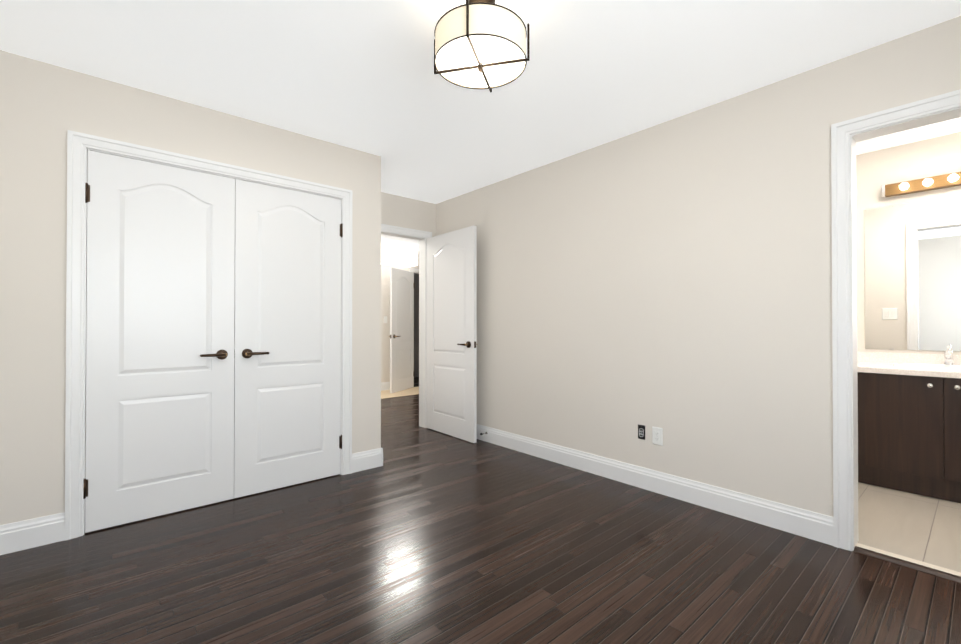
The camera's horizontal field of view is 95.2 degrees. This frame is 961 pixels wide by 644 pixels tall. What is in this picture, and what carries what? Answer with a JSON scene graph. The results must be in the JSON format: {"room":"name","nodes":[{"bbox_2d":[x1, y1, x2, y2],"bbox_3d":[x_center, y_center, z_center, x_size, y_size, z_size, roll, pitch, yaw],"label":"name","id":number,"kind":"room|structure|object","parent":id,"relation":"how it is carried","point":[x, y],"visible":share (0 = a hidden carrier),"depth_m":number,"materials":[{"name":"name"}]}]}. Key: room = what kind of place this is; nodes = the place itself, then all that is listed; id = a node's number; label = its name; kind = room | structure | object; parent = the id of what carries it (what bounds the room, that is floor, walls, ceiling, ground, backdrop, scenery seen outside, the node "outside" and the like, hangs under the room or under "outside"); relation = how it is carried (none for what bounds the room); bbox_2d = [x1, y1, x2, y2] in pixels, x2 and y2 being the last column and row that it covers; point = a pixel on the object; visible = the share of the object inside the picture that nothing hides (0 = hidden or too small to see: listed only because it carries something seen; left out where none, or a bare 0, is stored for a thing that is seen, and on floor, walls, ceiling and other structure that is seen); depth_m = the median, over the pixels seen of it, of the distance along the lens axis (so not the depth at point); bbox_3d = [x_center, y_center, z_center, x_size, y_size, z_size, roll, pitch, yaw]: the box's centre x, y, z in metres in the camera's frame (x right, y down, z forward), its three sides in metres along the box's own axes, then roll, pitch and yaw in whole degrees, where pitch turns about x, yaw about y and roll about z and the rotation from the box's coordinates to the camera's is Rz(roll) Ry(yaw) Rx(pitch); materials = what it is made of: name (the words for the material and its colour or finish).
{"room":"empty bedroom","nodes":[
{"label":"empty bedroom","id":0,"kind":"room"},
{"bbox_2d":[0,50,380,524],"bbox_3d":[-1.780,-0.095,2.675,2.535,2.440,0.120,0,-1,-41],"label":"wall","id":1,"kind":"structure","parent":0,"point":[44,107],"depth_m":2.26,"materials":[{"name":"paint"}]},
{"bbox_2d":[0,512,64,554],"bbox_3d":[-2.361,1.051,2.072,0.579,0.140,0.014,0,-1,-41],"label":"baseboard","id":2,"kind":"structure","parent":1,"relation":"attached to","point":[50,529],"depth_m":2.18,"materials":[{"name":"white wood"}]},
{"bbox_2d":[83,150,234,532],"bbox_3d":[-1.841,0.102,2.567,0.712,2.030,0.148,0,-1,-41],"label":"closet door","id":3,"kind":"structure","parent":1,"relation":"in","point":[160,340],"depth_m":2.53,"materials":[{"name":"white wood"}]},
{"bbox_2d":[65,130,352,540],"bbox_3d":[-1.593,0.069,2.824,1.557,2.115,0.142,0,-1,-41],"label":"trim","id":4,"kind":"structure","parent":1,"relation":"attached to","point":[79,145],"depth_m":2.31,"materials":[{"name":"white wood"}]},
{"bbox_2d":[234,179,342,497],"bbox_3d":[-1.305,0.105,3.035,0.712,2.030,0.148,0,-1,-41],"label":"closet door","id":5,"kind":"structure","parent":1,"relation":"in","point":[287,371],"depth_m":2.99,"materials":[{"name":"white wood"}]},
{"bbox_2d":[352,448,382,466],"bbox_3d":[-1.047,1.063,3.766,0.015,0.140,0.844,0,-1,-41],"label":"baseboard","id":6,"kind":"structure","parent":1,"relation":"attached to","point":[374,457],"depth_m":3.39,"materials":[{"name":"white wood"}]},
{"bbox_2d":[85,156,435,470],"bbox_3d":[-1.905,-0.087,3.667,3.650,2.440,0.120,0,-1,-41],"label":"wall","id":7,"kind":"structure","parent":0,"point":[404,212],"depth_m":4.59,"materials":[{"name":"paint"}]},
{"bbox_2d":[381,224,431,427],"bbox_3d":[-0.941,0.081,4.505,0.963,2.115,0.161,0,-1,-41],"label":"door frame","id":8,"kind":"structure","parent":7,"relation":"attached to","point":[408,233],"depth_m":4.74,"materials":[{"name":"white wood"}]},
{"bbox_2d":[427,225,477,442],"bbox_3d":[-0.317,0.115,4.411,0.149,2.030,0.818,0,-1,-41],"label":"entry door","id":9,"kind":"structure","parent":7,"relation":"in","point":[452,344],"depth_m":4.34,"materials":[{"name":"white wood"}]},
{"bbox_2d":[381,251,418,382],"bbox_3d":[-2.187,-0.063,7.028,4.340,2.440,0.120,0,-1,-41],"label":"wall","id":10,"kind":"structure","parent":0,"point":[385,327],"depth_m":7.45,"materials":[{"name":"paint"}]},
{"bbox_2d":[381,382,389,390],"bbox_3d":[-2.473,1.084,6.682,3.225,0.140,0.014,0,-1,-41],"label":"baseboard","id":11,"kind":"structure","parent":10,"relation":"attached to","point":[384,385],"depth_m":7.43,"materials":[{"name":"white wood"}]},
{"bbox_2d":[389,267,413,392],"bbox_3d":[-1.312,0.137,7.430,0.682,2.030,0.429,0,-1,-41],"label":"hall door","id":12,"kind":"structure","parent":10,"relation":"in","point":[401,336],"depth_m":7.37,"materials":[{"name":"white wood"}]},
{"bbox_2d":[409,268,418,273],"bbox_3d":[-0.952,0.107,8.090,0.910,2.115,0.142,0,-1,-41],"label":"door frame","id":13,"kind":"structure","parent":10,"relation":"attached to","point":[414,271],"depth_m":7.82,"materials":[{"name":"white wood"}]},
{"bbox_2d":[381,387,418,398],"bbox_3d":[-1.911,1.153,6.702,4.100,0.004,0.720,0,-1,-41],"label":"floor","id":14,"kind":"structure","parent":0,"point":[405,392],"depth_m":7.08,"materials":[{"name":"beige"}]},
{"bbox_2d":[414,274,418,376],"bbox_3d":[-1.403,-0.051,8.640,1.400,2.440,1.280,0,-1,-41],"label":"wall beyond the room","id":15,"kind":"structure","parent":0,"point":[416,325],"depth_m":9.38,"materials":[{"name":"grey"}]},
{"bbox_2d":[0,377,960,643],"bbox_3d":[-0.751,1.187,4.251,6.170,0.100,8.940,0,-1,-41],"label":"floor","id":16,"kind":"structure","parent":0,"point":[422,535],"depth_m":1.96,"materials":[{"name":"brown wood"}]},
{"bbox_2d":[854,543,960,583],"bbox_3d":[2.105,1.113,1.886,0.090,0.014,0.760,0,-1,-41],"label":"trim","id":17,"kind":"structure","parent":16,"relation":"on","point":[924,567],"depth_m":2.02,"materials":[{"name":"brown wood"}]},
{"bbox_2d":[0,0,960,250],"bbox_3d":[-0.751,-1.353,4.270,6.170,0.100,8.940,0,-1,-41],"label":"ceiling","id":18,"kind":"structure","parent":0,"point":[357,75],"depth_m":2.22,"materials":[{"name":"white paint"}]},
{"bbox_2d":[381,242,417,266],"bbox_3d":[-2.385,-1.131,6.585,3.210,0.310,0.300,0,-1,-41],"label":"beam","id":19,"kind":"structure","parent":18,"relation":"attached to","point":[398,255],"depth_m":7.30,"materials":[{"name":"white paint"}]},
{"bbox_2d":[434,0,529,92],"bbox_3d":[0.000,-1.191,1.800,0.378,0.332,0.378,0,-1,-41],"label":"ceiling light","id":20,"kind":"object","parent":18,"relation":"attached to","point":[479,44],"visible":1,"depth_m":1.71,"materials":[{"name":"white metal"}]},
{"bbox_2d":[436,16,960,516],"bbox_3d":[1.067,-0.091,3.125,0.120,2.440,4.840,0,-1,-41],"label":"wall","id":21,"kind":"structure","parent":0,"point":[672,278],"depth_m":2.74,"materials":[{"name":"paint"}]},
{"bbox_2d":[638,424,644,439],"bbox_3d":[1.096,0.750,2.988,0.007,0.095,0.052,0,-1,-41],"label":"outlet","id":22,"kind":"object","parent":21,"relation":"attached to","point":[641,431],"visible":1,"depth_m":2.99,"materials":[{"name":"black plastic"}]},
{"bbox_2d":[477,424,833,545],"bbox_3d":[0.638,1.061,3.502,0.020,0.140,3.455,0,-1,-41],"label":"baseboard","id":23,"kind":"structure","parent":21,"relation":"attached to","point":[815,526],"depth_m":2.76,"materials":[{"name":"white wood"}]},
{"bbox_2d":[652,426,662,445],"bbox_3d":[1.169,0.755,2.903,0.009,0.116,0.071,0,-1,-41],"label":"outlet","id":24,"kind":"object","parent":21,"relation":"attached to","point":[657,435],"visible":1,"depth_m":2.90,"materials":[{"name":"white plastic"}]},
{"bbox_2d":[831,89,960,550],"bbox_3d":[2.124,0.062,1.910,0.161,2.115,0.910,0,-1,-41],"label":"door frame","id":25,"kind":"structure","parent":21,"relation":"attached to","point":[846,135],"depth_m":2.17,"materials":[{"name":"white wood"}]},
{"bbox_2d":[856,132,960,354],"bbox_3d":[3.289,-0.091,3.132,0.120,2.440,1.690,0,-1,-41],"label":"wall","id":26,"kind":"structure","parent":0,"point":[921,159],"depth_m":3.27,"materials":[{"name":"paint"}]},
{"bbox_2d":[857,353,960,364],"bbox_3d":[3.275,0.265,3.038,0.018,0.075,1.566,0,-1,-41],"label":"backsplash","id":27,"kind":"structure","parent":26,"relation":"attached to","point":[860,356],"depth_m":3.22,"materials":[{"name":"white stone"}]},
{"bbox_2d":[864,195,960,351],"bbox_3d":[3.345,-0.335,2.970,0.008,1.087,1.130,0,-1,-41],"label":"bathroom mirror","id":28,"kind":"object","parent":26,"relation":"attached to","point":[913,276],"visible":1,"depth_m":3.19,"materials":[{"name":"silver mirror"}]},
{"bbox_2d":[882,172,960,197],"bbox_3d":[3.329,-0.982,2.912,0.116,0.088,0.991,0,-1,-41],"label":"sconce","id":29,"kind":"object","parent":26,"relation":"attached to","point":[926,184],"visible":1,"depth_m":3.13,"materials":[{"name":"gold metal"}]},
{"bbox_2d":[857,482,960,571],"bbox_3d":[2.678,1.118,2.511,1.605,0.012,1.570,0,-1,-41],"label":"floor","id":30,"kind":"structure","parent":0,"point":[926,529],"depth_m":2.40,"materials":[{"name":"beige tile"}]},
{"bbox_2d":[857,369,960,502],"bbox_3d":[3.075,0.728,2.859,0.550,0.773,1.566,0,-1,-41],"label":"bathroom vanity","id":31,"kind":"object","parent":30,"relation":"on","point":[909,422],"depth_m":2.83,"materials":[{"name":"laminate"}]},
{"bbox_2d":[857,361,960,376],"bbox_3d":[3.075,0.322,2.863,0.548,0.040,1.566,0,-1,-41],"label":"countertop","id":32,"kind":"structure","parent":31,"relation":"on","point":[881,366],"depth_m":2.87,"materials":[{"name":"white stone"}]},
{"bbox_2d":[889,361,960,368],"bbox_3d":[3.052,0.360,2.869,0.392,0.144,0.520,0,-1,-41],"label":"sink","id":33,"kind":"object","parent":32,"relation":"in","point":[896,364],"depth_m":3.00,"materials":[{"name":"white ceramic"}]},
{"bbox_2d":[941,345,952,364],"bbox_3d":[3.167,0.230,2.970,0.168,0.145,0.064,0,-1,-41],"label":"faucet","id":34,"kind":"object","parent":32,"relation":"on","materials":[{"name":"silver metal"}]}
]}

